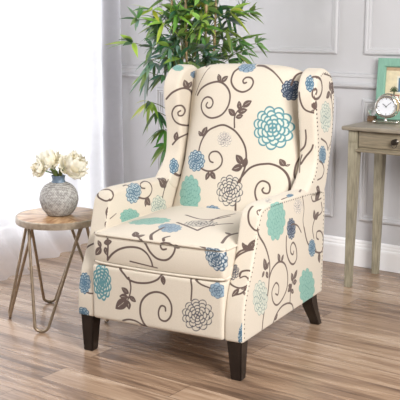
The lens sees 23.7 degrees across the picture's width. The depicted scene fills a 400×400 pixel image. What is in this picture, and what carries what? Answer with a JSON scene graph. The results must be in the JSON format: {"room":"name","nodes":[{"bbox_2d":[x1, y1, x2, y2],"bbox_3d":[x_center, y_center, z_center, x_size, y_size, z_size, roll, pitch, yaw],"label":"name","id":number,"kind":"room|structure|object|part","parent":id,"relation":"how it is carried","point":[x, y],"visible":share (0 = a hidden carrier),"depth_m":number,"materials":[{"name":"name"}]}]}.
{"room":"living room","nodes":[
{"label":"living room","id":0,"kind":"room"},
{"bbox_2d":[0,243,399,399],"bbox_3d":[-0.695,0.723,2.942,3.380,0.050,5.120,8,13,35],"label":"floor","id":1,"kind":"structure","parent":0,"point":[354,352],"depth_m":3.55,"materials":[{"name":"brown wood"}]},
{"bbox_2d":[8,207,108,332],"bbox_3d":[-0.604,0.276,3.939,0.429,0.450,0.352,10,15,42],"label":"round side table","id":2,"kind":"object","parent":1,"relation":"on","point":[31,220],"visible":0.81,"depth_m":3.80,"materials":[{"name":"brown wood"}]},
{"bbox_3d":[-0.733,0.296,3.900,0.102,0.424,0.193,-3,11,-16],"label":"hairpin leg","id":3,"kind":"part","parent":2,"relation":"part of","materials":[{"name":"beige metal"}]},
{"bbox_3d":[-0.578,0.316,3.799,0.220,0.424,0.082,0,11,0],"label":"hairpin leg","id":4,"kind":"part","parent":2,"relation":"part of","materials":[{"name":"beige metal"}]},
{"bbox_3d":[-0.616,0.261,4.084,0.245,0.425,0.193,-3,11,-17],"label":"hairpin leg","id":5,"kind":"part","parent":2,"relation":"part of","materials":[{"name":"beige metal"}]},
{"bbox_2d":[39,174,78,215],"bbox_3d":[-0.571,-0.021,3.856,0.158,0.162,0.158,0,11,0],"label":"bud vase","id":6,"kind":"object","parent":2,"relation":"on","point":[58,197],"visible":0.98,"depth_m":3.80,"materials":[{"name":"ceramic"}]},
{"bbox_2d":[30,159,55,177],"bbox_3d":[-0.621,-0.098,3.793,0.110,0.130,0.070,-2,11,-13],"label":"flower","id":7,"kind":"object","parent":6,"relation":"in","point":[37,167],"visible":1,"depth_m":3.78,"materials":[{"name":"beige plant"}]},
{"bbox_2d":[35,148,64,175],"bbox_3d":[-0.604,-0.126,3.825,0.112,0.172,0.110,-3,11,-15],"label":"flower","id":8,"kind":"object","parent":6,"relation":"in","point":[49,157],"visible":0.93,"depth_m":3.79,"materials":[{"name":"beige plant"}]},
{"bbox_2d":[53,150,88,179],"bbox_3d":[-0.507,-0.118,3.804,0.148,0.165,0.111,-7,13,-30],"label":"flower","id":9,"kind":"object","parent":6,"relation":"in","point":[75,164],"visible":1,"depth_m":3.79,"materials":[{"name":"beige plant"}]},
{"bbox_3d":[-0.469,0.284,3.962,0.096,0.425,0.244,-6,12,-27],"label":"hairpin leg","id":10,"kind":"part","parent":2,"relation":"part of","materials":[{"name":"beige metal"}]},
{"bbox_2d":[106,0,268,167],"bbox_3d":[-0.045,-0.635,4.523,0.708,2.015,0.598,6,12,29],"label":"bamboo plant","id":11,"kind":"object","parent":1,"relation":"on","point":[192,40],"visible":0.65,"depth_m":4.44,"materials":[{"name":"green plant"}]},
{"bbox_2d":[78,64,333,380],"bbox_3d":[0.040,0.017,3.693,0.692,1.052,0.823,6,12,28],"label":"wingback armchair","id":12,"kind":"object","parent":1,"relation":"on","point":[225,241],"visible":1,"depth_m":3.64,"materials":[{"name":"fabric"}]},
{"bbox_3d":[-0.410,0.493,3.605,0.058,0.150,0.054,6,12,28],"label":"leg","id":13,"kind":"part","parent":12,"relation":"part of","materials":[{"name":"brown wood"}]},
{"bbox_3d":[-0.249,0.146,3.837,0.072,0.460,0.737,6,12,28],"label":"arm","id":14,"kind":"part","parent":12,"relation":"part of","materials":[{"name":"fabric"}]},
{"bbox_3d":[-0.146,0.357,3.417,0.546,0.206,0.056,6,12,28],"label":"footrest panel","id":15,"kind":"part","parent":12,"relation":"part of","materials":[{"name":"fabric"}]},
{"bbox_2d":[94,206,241,278],"bbox_3d":[0.003,0.136,3.648,0.544,0.141,0.662,6,12,28],"label":"seat cushion","id":16,"kind":"object","parent":12,"relation":"on","point":[153,242],"depth_m":3.42,"materials":[{"name":"fabric"}]},
{"bbox_3d":[0.028,0.270,3.721,0.548,0.255,0.693,6,12,28],"label":"seat frame","id":17,"kind":"part","parent":12,"relation":"part of","materials":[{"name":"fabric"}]},
{"bbox_3d":[0.129,0.549,3.312,0.058,0.150,0.054,6,12,28],"label":"leg","id":18,"kind":"part","parent":12,"relation":"part of","materials":[{"name":"brown wood"}]},
{"bbox_3d":[0.159,-0.163,3.879,0.544,0.768,0.316,6,12,28],"label":"backrest","id":19,"kind":"part","parent":12,"relation":"part of","materials":[{"name":"fabric"}]},
{"bbox_3d":[0.292,0.202,3.544,0.072,0.460,0.737,6,12,28],"label":"arm","id":20,"kind":"part","parent":12,"relation":"part of","materials":[{"name":"fabric"}]},
{"bbox_3d":[0.322,0.207,3.527,0.006,0.431,0.717,6,12,28],"label":"arm nailhead trim","id":21,"kind":"part","parent":12,"relation":"part of","materials":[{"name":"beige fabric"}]},
{"bbox_3d":[0.449,0.440,3.878,0.053,0.152,0.128,6,12,28],"label":"leg","id":22,"kind":"part","parent":12,"relation":"part of","materials":[{"name":"brown wood"}]},
{"bbox_2d":[342,119,399,286],"bbox_3d":[0.955,0.038,4.367,0.524,0.756,0.358,8,13,35],"label":"console table","id":23,"kind":"object","parent":1,"relation":"on","point":[380,139],"visible":0.99,"depth_m":4.37,"materials":[{"name":"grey wood"}]},
{"bbox_3d":[0.704,0.043,4.392,0.046,0.736,0.046,8,13,35],"label":"leg","id":24,"kind":"part","parent":23,"relation":"part of","materials":[{"name":"brown wood"}]},
{"bbox_2d":[367,108,376,121],"bbox_3d":[0.808,-0.402,4.477,0.038,0.064,0.038,8,13,35],"label":"ornament","id":25,"kind":"object","parent":23,"relation":"on","point":[371,111],"visible":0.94,"depth_m":4.46,"materials":[{"name":"brown wood"}]},
{"bbox_3d":[0.874,-0.204,4.206,0.400,0.012,0.036,8,13,35],"label":"rail","id":26,"kind":"part","parent":23,"relation":"part of","materials":[{"name":"grey wood"}]},
{"bbox_3d":[0.864,0.001,4.609,0.046,0.736,0.046,8,13,35],"label":"leg","id":27,"kind":"part","parent":23,"relation":"part of","materials":[{"name":"brown wood"}]},
{"bbox_3d":[0.870,-0.254,4.191,0.376,0.070,0.008,8,13,35],"label":"drawer","id":28,"kind":"part","parent":23,"relation":"part of","materials":[{"name":"grey wood"}]},
{"bbox_2d":[372,93,399,123],"bbox_3d":[0.859,-0.421,4.386,0.119,0.136,0.064,4,12,21],"label":"desk clock","id":29,"kind":"object","parent":23,"relation":"on","point":[385,105],"visible":1,"depth_m":4.37,"materials":[{"name":"silver metal"}]},
{"bbox_2d":[375,58,399,119],"bbox_3d":[0.982,-0.516,4.472,0.330,0.291,0.041,8,13,35],"label":"picture frame","id":30,"kind":"object","parent":23,"relation":"on","point":[388,73],"visible":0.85,"depth_m":4.52,"materials":[{"name":"teal paint"}]},
{"bbox_2d":[385,67,399,110],"bbox_3d":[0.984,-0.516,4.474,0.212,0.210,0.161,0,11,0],"label":"print","id":31,"kind":"object","parent":30,"relation":"attached to","point":[392,74],"depth_m":4.52},
{"bbox_3d":[0.853,-0.253,4.182,0.028,0.028,0.034,8,13,35],"label":"knob","id":32,"kind":"part","parent":23,"relation":"part of","materials":[{"name":"grey metal"}]},
{"bbox_2d":[120,0,399,245],"bbox_3d":[0.772,-0.962,4.679,3.380,2.600,0.120,8,13,35],"label":"wall","id":33,"kind":"structure","parent":0,"point":[285,22],"depth_m":4.81,"materials":[{"name":"paint"}]},
{"bbox_2d":[0,0,123,280],"bbox_3d":[-1.287,-0.770,4.078,0.384,2.440,3.250,8,13,35],"label":"sheer curtain","id":34,"kind":"object","parent":33,"relation":"hanging from","point":[61,81],"visible":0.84,"depth_m":5.10,"materials":[{"name":"white fabric"}]},
{"bbox_2d":[156,87,336,216],"bbox_3d":[0.215,-0.276,5.137,1.142,0.610,0.016,8,13,35],"label":"trim","id":35,"kind":"structure","parent":33,"relation":"attached to","point":[159,91],"depth_m":4.85,"materials":[{"name":"paint"}]},
{"bbox_2d":[156,0,338,53],"bbox_3d":[0.215,-1.419,4.917,1.142,1.292,0.016,8,13,35],"label":"trim","id":36,"kind":"structure","parent":33,"relation":"attached to","point":[333,49],"depth_m":4.78,"materials":[{"name":"paint"}]},
{"bbox_2d":[121,64,376,88],"bbox_3d":[0.778,-0.580,4.657,3.260,0.074,0.027,8,13,35],"label":"trim","id":37,"kind":"structure","parent":33,"relation":"attached to","point":[340,80],"depth_m":4.70,"materials":[{"name":"paint"}]},
{"bbox_2d":[323,235,399,272],"bbox_3d":[0.780,0.265,4.823,3.260,0.134,0.018,8,13,35],"label":"baseboard","id":38,"kind":"structure","parent":33,"relation":"attached to","point":[333,246],"depth_m":4.79,"materials":[{"name":"paint"}]},
{"bbox_2d":[359,99,399,225],"bbox_3d":[1.258,-0.133,4.395,1.142,0.610,0.016,8,13,35],"label":"trim","id":39,"kind":"structure","parent":33,"relation":"attached to","point":[366,103],"depth_m":4.72,"materials":[{"name":"paint"}]},
{"bbox_2d":[364,0,399,55],"bbox_3d":[1.258,-1.276,4.175,1.142,1.292,0.016,8,13,35],"label":"trim","id":40,"kind":"structure","parent":33,"relation":"attached to","point":[368,49],"depth_m":4.58,"materials":[{"name":"paint"}]}
]}

